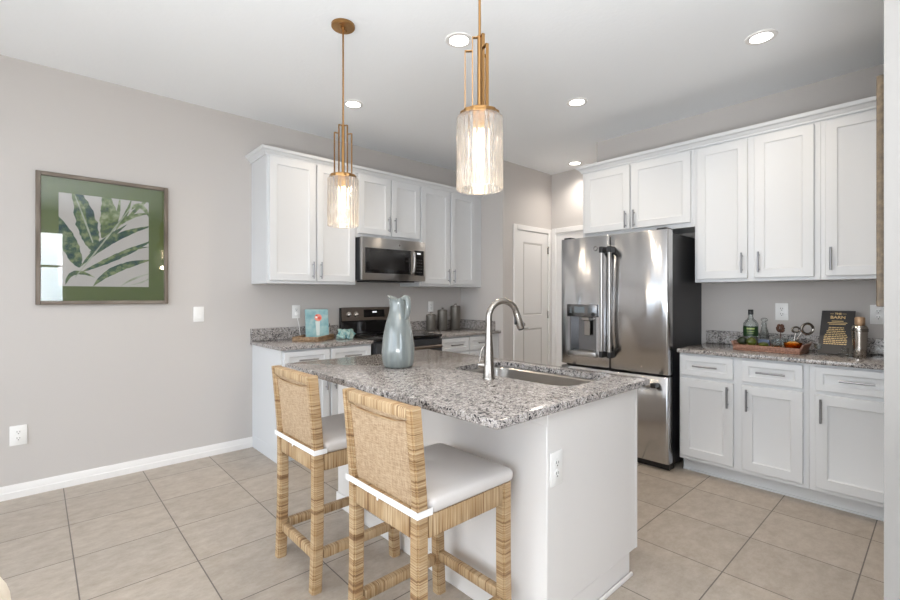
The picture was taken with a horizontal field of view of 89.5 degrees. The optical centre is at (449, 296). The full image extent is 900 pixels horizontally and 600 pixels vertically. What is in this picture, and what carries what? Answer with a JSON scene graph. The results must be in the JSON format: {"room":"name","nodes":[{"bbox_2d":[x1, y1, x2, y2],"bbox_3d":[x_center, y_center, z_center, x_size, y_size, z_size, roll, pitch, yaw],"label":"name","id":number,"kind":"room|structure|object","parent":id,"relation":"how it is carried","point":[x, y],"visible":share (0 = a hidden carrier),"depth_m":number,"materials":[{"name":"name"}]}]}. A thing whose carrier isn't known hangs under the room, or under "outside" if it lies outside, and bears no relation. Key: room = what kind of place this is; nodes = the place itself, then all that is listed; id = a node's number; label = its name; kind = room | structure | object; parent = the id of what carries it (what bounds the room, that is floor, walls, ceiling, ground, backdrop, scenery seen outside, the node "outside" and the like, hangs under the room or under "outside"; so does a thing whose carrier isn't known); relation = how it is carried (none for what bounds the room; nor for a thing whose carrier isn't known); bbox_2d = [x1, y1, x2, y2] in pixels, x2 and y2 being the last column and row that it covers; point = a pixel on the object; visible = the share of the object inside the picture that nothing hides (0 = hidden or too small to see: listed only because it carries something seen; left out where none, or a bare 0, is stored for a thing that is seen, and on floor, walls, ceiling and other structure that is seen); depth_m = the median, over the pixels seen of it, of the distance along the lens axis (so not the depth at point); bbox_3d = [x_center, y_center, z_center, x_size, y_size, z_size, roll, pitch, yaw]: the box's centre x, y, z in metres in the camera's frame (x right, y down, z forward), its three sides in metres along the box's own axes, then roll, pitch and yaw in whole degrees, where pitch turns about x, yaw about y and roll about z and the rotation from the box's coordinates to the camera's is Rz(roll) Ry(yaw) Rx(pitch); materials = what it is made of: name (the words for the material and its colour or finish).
{"room":"kitchen","nodes":[
{"label":"kitchen","id":0,"kind":"room"},
{"bbox_2d":[0,55,460,486],"bbox_3d":[-2.298,-0.117,3.366,6.647,2.770,0.150,0,0,-42],"label":"wall","id":1,"kind":"structure","parent":0,"point":[92,386],"depth_m":3.33,"materials":[{"name":"grey paint"}]},
{"bbox_2d":[9,424,26,445],"bbox_3d":[-2.727,0.876,2.866,0.082,0.125,0.009,0,0,-42],"label":"wall outlet","id":2,"kind":"object","parent":1,"relation":"attached to","point":[17,434],"visible":1,"depth_m":2.86,"materials":[{"name":"white plastic"}]},
{"bbox_2d":[15,430,21,434],"bbox_3d":[-2.725,0.857,2.865,0.033,0.033,0.003,0,0,-42],"label":"receptacle","id":3,"kind":"object","parent":2,"relation":"attached to","point":[17,432],"depth_m":2.86,"materials":[{"name":"grey plastic"}]},
{"bbox_2d":[35,170,167,304],"bbox_3d":[-2.390,-0.380,3.159,0.735,0.865,0.030,0,0,-42],"label":"framed print","id":4,"kind":"object","parent":1,"relation":"attached to","point":[98,241],"visible":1,"depth_m":3.13,"materials":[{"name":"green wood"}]},
{"bbox_2d":[0,437,252,501],"bbox_3d":[-3.127,1.226,2.497,3.952,0.085,0.015,0,0,-42],"label":"baseboard","id":5,"kind":"structure","parent":1,"relation":"attached to","point":[24,489],"depth_m":3.20,"materials":[{"name":"white"}]},
{"bbox_2d":[193,307,203,321],"bbox_3d":[-1.970,0.138,3.557,0.075,0.118,0.010,0,0,-42],"label":"light switch","id":6,"kind":"object","parent":1,"relation":"attached to","point":[198,312],"visible":1,"depth_m":3.56,"materials":[{"name":"white plastic"}]},
{"bbox_2d":[250,325,337,340],"bbox_3d":[-1.378,0.323,4.087,0.808,0.104,0.023,0,0,-42],"label":"backsplash","id":7,"kind":"structure","parent":1,"relation":"attached to","point":[259,334],"depth_m":3.96,"materials":[{"name":"stone"}]},
{"bbox_2d":[292,305,299,317],"bbox_3d":[-1.387,0.136,4.090,0.075,0.118,0.009,0,0,-42],"label":"wall outlet","id":8,"kind":"object","parent":1,"relation":"attached to","point":[295,308],"visible":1,"depth_m":4.08,"materials":[{"name":"white plastic"}]},
{"bbox_2d":[251,155,354,285],"bbox_3d":[-1.249,-0.629,3.954,0.799,1.046,0.394,0,0,-42],"label":"upper cabinet","id":9,"kind":"object","parent":1,"relation":"attached to","point":[293,243],"visible":0.94,"depth_m":3.75,"materials":[{"name":"white wood"}]},
{"bbox_2d":[355,173,419,241],"bbox_3d":[-0.681,-0.848,4.474,0.740,0.608,0.394,0,0,-42],"label":"upper cabinet","id":10,"kind":"object","parent":1,"relation":"attached to","point":[388,209],"visible":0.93,"depth_m":4.33,"materials":[{"name":"white wood"}]},
{"bbox_2d":[355,236,424,282],"bbox_3d":[-0.646,-0.339,4.436,0.730,0.402,0.494,0,0,-42],"label":"microwave","id":11,"kind":"object","parent":10,"relation":"attached to","point":[377,260],"visible":0.96,"depth_m":4.24,"materials":[{"name":"grey metal"}]},
{"bbox_2d":[428,301,432,311],"bbox_3d":[-0.216,0.113,5.160,0.075,0.118,0.009,0,0,-42],"label":"wall outlet","id":12,"kind":"object","parent":1,"relation":"attached to","point":[430,303],"visible":1,"depth_m":5.15,"materials":[{"name":"white plastic"}]},
{"bbox_2d":[410,319,460,330],"bbox_3d":[-0.195,0.323,5.168,0.860,0.104,0.023,0,0,-42],"label":"backsplash","id":13,"kind":"structure","parent":1,"relation":"attached to","point":[416,325],"depth_m":5.04,"materials":[{"name":"stone"}]},
{"bbox_2d":[400,187,480,287],"bbox_3d":[-0.071,-0.629,5.031,0.911,1.046,0.394,0,0,-42],"label":"upper cabinet","id":14,"kind":"object","parent":1,"relation":"attached to","point":[450,223],"visible":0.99,"depth_m":4.90,"materials":[{"name":"white wood"}]},
{"bbox_2d":[245,144,483,199],"bbox_3d":[-0.660,-1.149,4.496,2.502,0.059,0.391,0,0,-42],"label":"crown molding","id":15,"kind":"structure","parent":14,"relation":"attached to","point":[262,150],"depth_m":4.02,"materials":[{"name":"white wood"}]},
{"bbox_2d":[461,319,494,329],"bbox_3d":[0.312,0.323,5.269,0.024,0.104,0.559,0,0,-42],"label":"backsplash","id":16,"kind":"structure","parent":1,"relation":"attached to","point":[465,323],"depth_m":5.27,"materials":[{"name":"stone"}]},
{"bbox_2d":[0,0,883,174],"bbox_3d":[0.424,-1.552,1.241,8.100,0.100,7.060,0,0,-42],"label":"ceiling","id":17,"kind":"structure","parent":0,"point":[638,65],"depth_m":2.83,"materials":[{"name":"white paint"}]},
{"bbox_2d":[327,18,358,227],"bbox_3d":[-0.591,-0.945,2.508,0.168,1.112,0.169,0,0,-42],"label":"pendant lamp","id":18,"kind":"object","parent":17,"relation":"hanging from","point":[342,187],"visible":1,"depth_m":2.46,"materials":[{"name":"clear glass"}]},
{"bbox_2d":[344,100,363,108],"bbox_3d":[-0.755,-1.498,3.537,0.160,0.008,0.160,0,0,-42],"label":"recessed light","id":19,"kind":"object","parent":17,"relation":"in","point":[347,103],"visible":0.98,"depth_m":3.53,"materials":[{"name":"white"}]},
{"bbox_2d":[445,32,471,47],"bbox_3d":[0.053,-1.498,2.655,0.160,0.008,0.160,0,0,-42],"label":"recessed light","id":20,"kind":"object","parent":17,"relation":"in","point":[458,39],"visible":0.95,"depth_m":2.65,"materials":[{"name":"white"}]},
{"bbox_2d":[457,0,502,194],"bbox_3d":[0.108,-0.945,1.654,0.168,1.112,0.169,0,0,-42],"label":"pendant lamp","id":21,"kind":"object","parent":17,"relation":"hanging from","point":[479,126],"visible":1,"depth_m":1.59,"materials":[{"name":"clear glass"}]},
{"bbox_2d":[568,161,581,165],"bbox_3d":[1.404,-1.498,5.102,0.160,0.008,0.160,0,0,-42],"label":"recessed light","id":22,"kind":"object","parent":17,"relation":"in","point":[572,163],"visible":1,"depth_m":5.09,"materials":[{"name":"white"}]},
{"bbox_2d":[566,97,587,106],"bbox_3d":[0.980,-1.498,3.500,0.160,0.008,0.160,0,0,-42],"label":"recessed light","id":23,"kind":"object","parent":17,"relation":"in","point":[579,101],"visible":1,"depth_m":3.49,"materials":[{"name":"white"}]},
{"bbox_2d":[745,29,777,44],"bbox_3d":[1.800,-1.498,2.625,0.160,0.008,0.160,0,0,-42],"label":"recessed light","id":24,"kind":"object","parent":17,"relation":"in","point":[755,38],"visible":1,"depth_m":2.62,"materials":[{"name":"white"}]},
{"bbox_2d":[0,447,883,599],"bbox_3d":[0.424,1.318,1.241,8.100,0.100,7.060,0,0,-42],"label":"floor","id":25,"kind":"structure","parent":0,"point":[202,528],"depth_m":2.34,"materials":[{"name":"tile"}]},
{"bbox_2d":[0,577,10,599],"bbox_3d":[-0.980,0.827,0.747,0.496,0.883,0.535,0,0,-30],"label":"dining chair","id":26,"kind":"object","parent":25,"relation":"on","point":[4,590],"visible":1,"depth_m":0.68,"materials":[{"name":"beige fabric"}]},
{"bbox_2d":[252,344,370,462],"bbox_3d":[-1.158,0.836,3.856,0.788,0.864,0.662,0,0,-42],"label":"base cabinet","id":27,"kind":"object","parent":25,"relation":"on","point":[264,426],"visible":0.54,"depth_m":3.63,"materials":[{"name":"white wood"}]},
{"bbox_2d":[250,325,372,350],"bbox_3d":[-1.170,0.337,3.859,0.808,0.132,0.641,0,0,-42],"label":"countertop","id":28,"kind":"structure","parent":27,"relation":"on","point":[280,338],"depth_m":3.83,"materials":[{"name":"stone"}]},
{"bbox_2d":[292,334,333,341],"bbox_3d":[-1.177,0.354,3.922,0.230,0.040,0.340,0,0,8],"label":"serving tray","id":29,"kind":"object","parent":28,"relation":"on","point":[302,338],"visible":0.8,"depth_m":3.76,"materials":[{"name":"brown wood"}]},
{"bbox_2d":[305,309,328,336],"bbox_3d":[-1.175,0.237,4.008,0.201,0.251,0.057,0,0,-30],"label":"book","id":30,"kind":"object","parent":29,"relation":"on","point":[316,320],"visible":0.82,"depth_m":4.00,"materials":[{"name":"teal paper"}]},
{"bbox_2d":[315,321,319,335],"bbox_3d":[-1.163,0.279,3.996,0.040,0.125,0.020,0,0,-30],"label":"print","id":31,"kind":"object","parent":30,"relation":"attached to","point":[317,323],"depth_m":3.99,"materials":[{"name":"grey paper"}]},
{"bbox_2d":[336,329,355,338],"bbox_3d":[-0.929,0.330,4.040,0.159,0.090,0.168,0,0,2],"label":"kitchen towel","id":32,"kind":"object","parent":28,"relation":"on","point":[342,333],"visible":0.99,"depth_m":3.99,"materials":[{"name":"teal fabric"}]},
{"bbox_2d":[271,365,399,595],"bbox_3d":[-0.557,0.803,2.220,0.478,0.930,0.415,0,0,-42],"label":"counter stool","id":33,"kind":"object","parent":25,"relation":"on","point":[296,393],"visible":0.56,"depth_m":2.04,"materials":[{"name":"wicker"}]},
{"bbox_2d":[275,413,346,455],"bbox_3d":[-0.548,0.656,2.228,0.466,0.054,0.428,0,0,-42],"label":"seat cushion","id":34,"kind":"object","parent":33,"relation":"on","point":[333,426],"visible":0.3,"depth_m":2.07,"materials":[{"name":"grey fabric"}]},
{"bbox_2d":[339,307,442,354],"bbox_3d":[-0.548,0.686,4.347,0.755,1.163,0.702,0,0,-42],"label":"range","id":35,"kind":"object","parent":25,"relation":"on","point":[368,323],"visible":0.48,"depth_m":4.40,"materials":[{"name":"black metal"}]},
{"bbox_2d":[353,331,441,340],"bbox_3d":[-0.558,0.372,4.358,0.755,0.021,0.612,0,0,-42],"label":"cooktop","id":36,"kind":"object","parent":35,"relation":"in","point":[369,335],"depth_m":4.30,"materials":[{"name":"black glass"}]},
{"bbox_2d":[371,336,442,354],"bbox_3d":[-0.548,0.816,4.347,0.755,0.865,0.702,0,0,-42],"label":"oven","id":37,"kind":"object","parent":35,"relation":"in","point":[420,342],"depth_m":4.20,"materials":[{"name":"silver metal"}]},
{"bbox_2d":[342,388,510,599],"bbox_3d":[-0.081,0.803,1.670,0.478,0.930,0.415,0,0,-42],"label":"counter stool","id":38,"kind":"object","parent":25,"relation":"on","point":[384,436],"visible":0.85,"depth_m":1.56,"materials":[{"name":"wicker"}]},
{"bbox_2d":[346,443,512,520],"bbox_3d":[-0.072,0.656,1.678,0.466,0.054,0.428,0,0,-42],"label":"seat cushion","id":39,"kind":"object","parent":38,"relation":"on","point":[453,475],"visible":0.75,"depth_m":1.60,"materials":[{"name":"grey fabric"}]},
{"bbox_2d":[442,333,498,357],"bbox_3d":[0.030,0.836,4.942,0.881,0.864,0.662,0,0,-42],"label":"base cabinet","id":40,"kind":"object","parent":25,"relation":"on","point":[472,345],"visible":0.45,"depth_m":4.71,"materials":[{"name":"white wood"}]},
{"bbox_2d":[410,319,500,337],"bbox_3d":[0.022,0.337,4.949,0.884,0.132,0.641,0,0,-42],"label":"countertop","id":41,"kind":"structure","parent":40,"relation":"on","point":[468,327],"depth_m":5.02,"materials":[{"name":"stone"}]},
{"bbox_2d":[426,312,435,330],"bbox_3d":[-0.211,0.272,5.042,0.108,0.205,0.108,0,0,-42],"label":"canister","id":42,"kind":"object","parent":41,"relation":"on","point":[430,318],"visible":1,"depth_m":5.00,"materials":[{"name":"grey metal"}]},
{"bbox_2d":[437,307,446,329],"bbox_3d":[-0.085,0.248,5.157,0.114,0.253,0.114,0,0,-42],"label":"canister","id":43,"kind":"object","parent":41,"relation":"on","point":[442,313],"visible":1,"depth_m":5.11,"materials":[{"name":"grey metal"}]},
{"bbox_2d":[450,303,460,328],"bbox_3d":[0.064,0.227,5.290,0.118,0.295,0.118,0,0,-42],"label":"canister","id":44,"kind":"object","parent":41,"relation":"on","point":[455,310],"visible":0.98,"depth_m":5.24,"materials":[{"name":"grey metal"}]},
{"bbox_2d":[336,368,636,599],"bbox_3d":[0.103,0.840,2.441,0.746,0.856,1.545,0,0,-42],"label":"kitchen island","id":45,"kind":"object","parent":25,"relation":"on","point":[572,539],"visible":0.45,"depth_m":1.83,"materials":[{"name":"white wood"}]},
{"bbox_2d":[285,349,649,429],"bbox_3d":[-0.005,0.396,2.349,1.069,0.030,1.615,0,0,-42],"label":"island countertop","id":46,"kind":"structure","parent":45,"relation":"on","point":[437,381],"depth_m":1.95,"materials":[{"name":"stone"}]},
{"bbox_2d":[382,295,414,368],"bbox_3d":[-0.281,0.186,2.460,0.179,0.390,0.179,0,0,-24],"label":"pitcher","id":47,"kind":"object","parent":46,"relation":"on","point":[398,350],"visible":1,"depth_m":2.40,"materials":[{"name":"teal ceramic"}]},
{"bbox_2d":[478,298,528,379],"bbox_3d":[0.255,0.194,2.127,0.256,0.375,0.064,0,0,-15],"label":"kitchen faucet","id":48,"kind":"object","parent":46,"relation":"on","point":[487,365],"visible":1,"depth_m":2.10,"materials":[{"name":"silver metal"}]},
{"bbox_2d":[467,367,595,385],"bbox_3d":[0.386,0.507,2.300,0.406,0.191,0.733,0,0,-42],"label":"sink","id":49,"kind":"object","parent":46,"relation":"in","point":[508,372],"visible":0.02,"depth_m":2.49,"materials":[{"name":"silver metal"}]},
{"bbox_2d":[550,449,561,487],"bbox_3d":[0.392,0.631,1.668,0.075,0.125,0.009,0,0,-42],"label":"wall outlet","id":50,"kind":"object","parent":45,"relation":"attached to","point":[555,457],"visible":1,"depth_m":1.66,"materials":[{"name":"white plastic"}]},
{"bbox_2d":[554,459,559,467],"bbox_3d":[0.394,0.612,1.666,0.033,0.033,0.003,0,0,-42],"label":"receptacle","id":51,"kind":"object","parent":50,"relation":"attached to","point":[556,461],"depth_m":1.66,"materials":[{"name":"grey plastic"}]},
{"bbox_2d":[554,469,559,477],"bbox_3d":[0.394,0.650,1.666,0.033,0.033,0.003,0,0,-42],"label":"receptacle","id":52,"kind":"object","parent":50,"relation":"attached to","point":[556,471],"depth_m":1.66,"materials":[{"name":"grey plastic"}]},
{"bbox_2d":[562,227,700,470],"bbox_3d":[1.484,0.382,3.794,0.751,1.772,0.900,0,0,-42],"label":"refrigerator","id":53,"kind":"object","parent":25,"relation":"on","point":[633,299],"visible":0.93,"depth_m":3.45,"materials":[{"name":"grey metal"}]},
{"bbox_2d":[680,353,811,501],"bbox_3d":[2.118,0.836,3.204,0.630,0.864,0.750,0,0,-42],"label":"base cabinet","id":54,"kind":"object","parent":25,"relation":"on","point":[745,421],"visible":0.96,"depth_m":2.99,"materials":[{"name":"white wood"}]},
{"bbox_2d":[677,330,883,369],"bbox_3d":[2.265,0.337,3.054,0.614,0.132,1.181,0,0,-42],"label":"countertop","id":55,"kind":"structure","parent":54,"relation":"on","point":[718,343],"depth_m":2.96,"materials":[{"name":"stone"}]},
{"bbox_2d":[731,339,811,354],"bbox_3d":[2.211,0.344,3.133,0.235,0.062,0.417,0,0,-40],"label":"tray","id":56,"kind":"object","parent":55,"relation":"on","point":[804,348],"visible":0.86,"depth_m":3.03,"materials":[{"name":"brown wood"}]},
{"bbox_2d":[743,310,758,344],"bbox_3d":[2.167,0.228,3.269,0.094,0.268,0.094,0,0,-42],"label":"liquor bottle","id":57,"kind":"object","parent":56,"relation":"on","point":[750,325],"visible":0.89,"depth_m":3.24,"materials":[{"name":"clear glass"}]},
{"bbox_2d":[759,318,768,339],"bbox_3d":[2.229,0.256,3.217,0.054,0.212,0.054,0,0,-20],"label":"glass decanter","id":58,"kind":"object","parent":56,"relation":"on","point":[764,334],"visible":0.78,"depth_m":3.20,"materials":[{"name":"clear glass"}]},
{"bbox_2d":[758,339,769,345],"bbox_3d":[2.204,0.332,3.180,0.030,0.060,0.064,0,0,-42],"label":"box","id":59,"kind":"object","parent":56,"relation":"on","point":[759,340],"visible":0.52,"depth_m":3.17,"materials":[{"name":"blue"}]},
{"bbox_2d":[771,339,781,346],"bbox_3d":[2.212,0.327,3.072,0.064,0.070,0.064,0,0,-42],"label":"tumbler","id":60,"kind":"object","parent":56,"relation":"on","point":[774,342],"visible":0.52,"depth_m":3.05,"materials":[{"name":"clear glass"}]},
{"bbox_2d":[775,338,785,347],"bbox_3d":[2.278,0.324,3.126,0.066,0.075,0.066,0,0,-42],"label":"tumbler","id":61,"kind":"object","parent":56,"relation":"on","point":[782,339],"visible":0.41,"depth_m":3.10,"materials":[{"name":"clear glass"}]},
{"bbox_2d":[776,324,784,338],"bbox_3d":[2.278,0.269,3.127,0.051,0.161,0.049,0,0,-42],"label":"dried flower","id":62,"kind":"object","parent":61,"relation":"in","point":[780,328],"visible":1,"depth_m":3.12,"materials":[{"name":"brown plant"}]},
{"bbox_2d":[783,342,801,348],"bbox_3d":[2.277,0.334,3.015,0.104,0.056,0.104,0,0,-42],"label":"bowl","id":63,"kind":"object","parent":56,"relation":"on","point":[798,345],"visible":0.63,"depth_m":2.98,"materials":[{"name":"orange glass"}]},
{"bbox_2d":[787,339,798,341],"bbox_3d":[2.330,0.326,3.083,0.068,0.072,0.068,0,0,-42],"label":"tumbler","id":64,"kind":"object","parent":56,"relation":"on","point":[788,340],"visible":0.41,"depth_m":3.07,"materials":[{"name":"clear glass"}]},
{"bbox_2d":[791,326,799,339],"bbox_3d":[2.342,0.274,3.073,0.063,0.150,0.013,0,0,0],"label":"bottle opener","id":65,"kind":"object","parent":64,"relation":"in","point":[792,328],"visible":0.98,"depth_m":3.07,"materials":[{"name":"silver metal"}]},
{"bbox_2d":[796,322,814,339],"bbox_3d":[2.384,0.262,3.061,0.135,0.177,0.040,0,0,18],"label":"strainer","id":66,"kind":"object","parent":64,"relation":"in","point":[807,323],"visible":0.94,"depth_m":3.05,"materials":[{"name":"silver metal"}]},
{"bbox_3d":[2.091,0.348,3.197,0.112,0.028,0.112,0,0,-42],"label":"dish","id":67,"kind":"object","parent":56,"relation":"on","visible":0},
{"bbox_2d":[737,337,746,344],"bbox_3d":[2.079,0.314,3.221,0.059,0.062,0.060,0,0,-24],"label":"lime","id":68,"kind":"object","parent":67,"relation":"on","point":[742,340],"visible":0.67,"depth_m":3.20,"materials":[{"name":"green food"}]},
{"bbox_2d":[746,337,756,344],"bbox_3d":[2.105,0.314,3.167,0.061,0.064,0.061,0,0,28],"label":"lime","id":69,"kind":"object","parent":67,"relation":"on","point":[750,341],"visible":0.96,"depth_m":3.15,"materials":[{"name":"green food"}]},
{"bbox_2d":[813,343,822,354],"bbox_3d":[2.380,0.340,2.933,0.048,0.070,0.048,0,0,-42],"label":"glass","id":70,"kind":"object","parent":55,"relation":"on","point":[817,346],"visible":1,"depth_m":2.92,"materials":[{"name":"clear glass"}]},
{"bbox_2d":[819,311,855,354],"bbox_3d":[2.537,0.234,2.977,0.178,0.279,0.172,0,0,-42],"label":"menu sign","id":71,"kind":"object","parent":55,"relation":"on","point":[835,334],"visible":0.99,"depth_m":2.98,"materials":[{"name":"grey"}]},
{"bbox_2d":[838,352,844,356],"bbox_3d":[2.434,0.360,2.822,0.028,0.028,0.028,0,0,30],"label":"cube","id":72,"kind":"object","parent":55,"relation":"on","point":[840,354],"visible":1,"depth_m":2.81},
{"bbox_2d":[841,347,848,351],"bbox_3d":[2.450,0.330,2.812,0.028,0.028,0.028,0,0,13],"label":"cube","id":73,"kind":"object","parent":72,"relation":"on","point":[843,349],"visible":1,"depth_m":2.80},
{"bbox_2d":[846,353,853,357],"bbox_3d":[2.470,0.360,2.800,0.028,0.028,0.028,0,0,-4],"label":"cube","id":74,"kind":"object","parent":55,"relation":"on","point":[851,355],"visible":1,"depth_m":2.79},
{"bbox_2d":[851,317,868,357],"bbox_3d":[2.536,0.249,2.807,0.082,0.250,0.082,0,0,-42],"label":"cocktail shaker","id":75,"kind":"object","parent":55,"relation":"on","point":[860,331],"visible":0.99,"depth_m":2.78,"materials":[{"name":"silver metal"}]},
{"bbox_2d":[809,364,883,521],"bbox_3d":[2.514,0.836,2.769,0.630,0.864,0.425,0,0,-42],"label":"base cabinet","id":76,"kind":"object","parent":25,"relation":"on","point":[846,404],"visible":0.88,"depth_m":2.62,"materials":[{"name":"white wood"}]},
{"bbox_2d":[461,160,550,363],"bbox_3d":[0.695,-0.117,5.612,1.003,2.770,0.770,0,0,-42],"label":"wall","id":77,"kind":"structure","parent":0,"point":[524,198],"depth_m":5.16,"materials":[{"name":"grey paint"}]},
{"bbox_2d":[513,224,551,364],"bbox_3d":[0.987,0.223,5.330,0.715,2.090,0.089,0,0,-42],"label":"door","id":78,"kind":"structure","parent":77,"relation":"in","point":[532,253],"depth_m":5.35,"materials":[{"name":"white wood"}]},
{"bbox_2d":[551,169,582,229],"bbox_3d":[1.730,-0.117,5.163,0.120,2.770,1.290,0,0,-42],"label":"wall","id":79,"kind":"structure","parent":0,"point":[566,187],"depth_m":5.43,"materials":[{"name":"grey paint"}]},
{"bbox_2d":[552,225,582,366],"bbox_3d":[1.573,0.218,5.233,0.018,2.100,0.945,0,0,-42],"label":"door","id":80,"kind":"structure","parent":79,"relation":"in","point":[558,234],"depth_m":5.52,"materials":[{"name":"white wood"}]},
{"bbox_2d":[597,64,883,343],"bbox_3d":[2.485,-0.117,3.760,0.660,2.770,2.400,0,0,-42],"label":"wall","id":81,"kind":"structure","parent":0,"point":[724,306],"depth_m":3.37,"materials":[{"name":"grey paint"}]},
{"bbox_2d":[583,149,694,237],"bbox_3d":[1.644,-0.842,3.890,0.404,0.620,0.953,0,0,-42],"label":"upper cabinet","id":82,"kind":"object","parent":81,"relation":"attached to","point":[658,192],"visible":0.88,"depth_m":3.73,"materials":[{"name":"white wood"}]},
{"bbox_2d":[575,96,875,173],"bbox_3d":[2.017,-1.149,3.485,0.401,0.059,2.155,0,0,-42],"label":"crown molding","id":83,"kind":"structure","parent":82,"relation":"attached to","point":[869,103],"depth_m":3.18,"materials":[{"name":"white wood"}]},
{"bbox_2d":[695,121,825,282],"bbox_3d":[2.217,-0.629,3.262,0.404,1.046,0.746,0,0,-42],"label":"upper cabinet","id":84,"kind":"object","parent":81,"relation":"attached to","point":[758,197],"visible":0.97,"depth_m":3.11,"materials":[{"name":"white wood"}]},
{"bbox_2d":[775,303,788,319],"bbox_3d":[2.430,0.110,3.323,0.009,0.125,0.080,0,0,-42],"label":"wall outlet","id":85,"kind":"object","parent":81,"relation":"attached to","point":[781,309],"visible":1,"depth_m":3.32,"materials":[{"name":"white plastic"}]},
{"bbox_2d":[706,330,883,354],"bbox_3d":[2.483,0.323,3.253,0.023,0.104,1.181,0,0,-42],"label":"backsplash","id":86,"kind":"structure","parent":81,"relation":"attached to","point":[875,345],"depth_m":3.29,"materials":[{"name":"stone"}]},
{"bbox_2d":[821,108,875,280],"bbox_3d":[2.605,-0.629,2.838,0.404,1.046,0.403,0,0,-42],"label":"upper cabinet","id":87,"kind":"object","parent":81,"relation":"attached to","point":[848,142],"visible":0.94,"depth_m":2.78,"materials":[{"name":"white wood"}]},
{"bbox_2d":[870,305,883,323],"bbox_3d":[2.779,0.116,2.942,0.009,0.125,0.080,0,0,-42],"label":"wall outlet","id":88,"kind":"object","parent":81,"relation":"attached to","point":[876,313],"visible":0.88,"depth_m":2.95,"materials":[{"name":"white plastic"}]},
{"bbox_2d":[875,309,881,313],"bbox_3d":[2.777,0.097,2.940,0.003,0.033,0.033,0,0,-42],"label":"receptacle","id":89,"kind":"object","parent":88,"relation":"attached to","point":[877,311],"depth_m":2.94,"materials":[{"name":"grey plastic"}]},
{"bbox_2d":[875,315,881,319],"bbox_3d":[2.777,0.136,2.940,0.003,0.033,0.033,0,0,-42],"label":"receptacle","id":90,"kind":"object","parent":88,"relation":"attached to","point":[877,317],"depth_m":2.94,"materials":[{"name":"grey plastic"}]},
{"bbox_2d":[884,0,899,599],"bbox_3d":[2.184,-0.117,2.087,2.040,2.770,0.135,0,0,-42],"label":"wall partition","id":91,"kind":"structure","parent":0,"point":[891,7],"depth_m":1.44,"materials":[{"name":"grey paint"}]},
{"bbox_2d":[876,74,883,306],"bbox_3d":[1.607,-0.345,1.665,0.550,0.757,0.020,0,0,-42],"label":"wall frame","id":92,"kind":"object","parent":91,"relation":"attached to","point":[880,78],"visible":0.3,"depth_m":1.48,"materials":[{"name":"brown wood"}]},
{"bbox_3d":[2.156,0.350,3.118,0.084,0.024,0.084,0,0,-42],"label":"dish","id":93,"kind":"object","parent":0,"visible":0},
{"bbox_2d":[759,342,768,345],"bbox_3d":[2.156,0.332,3.118,0.060,0.040,0.060,0,0,-42],"label":"lime","id":94,"kind":"object","parent":93,"relation":"in","point":[760,343],"visible":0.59,"depth_m":3.10,"materials":[{"name":"green food"}]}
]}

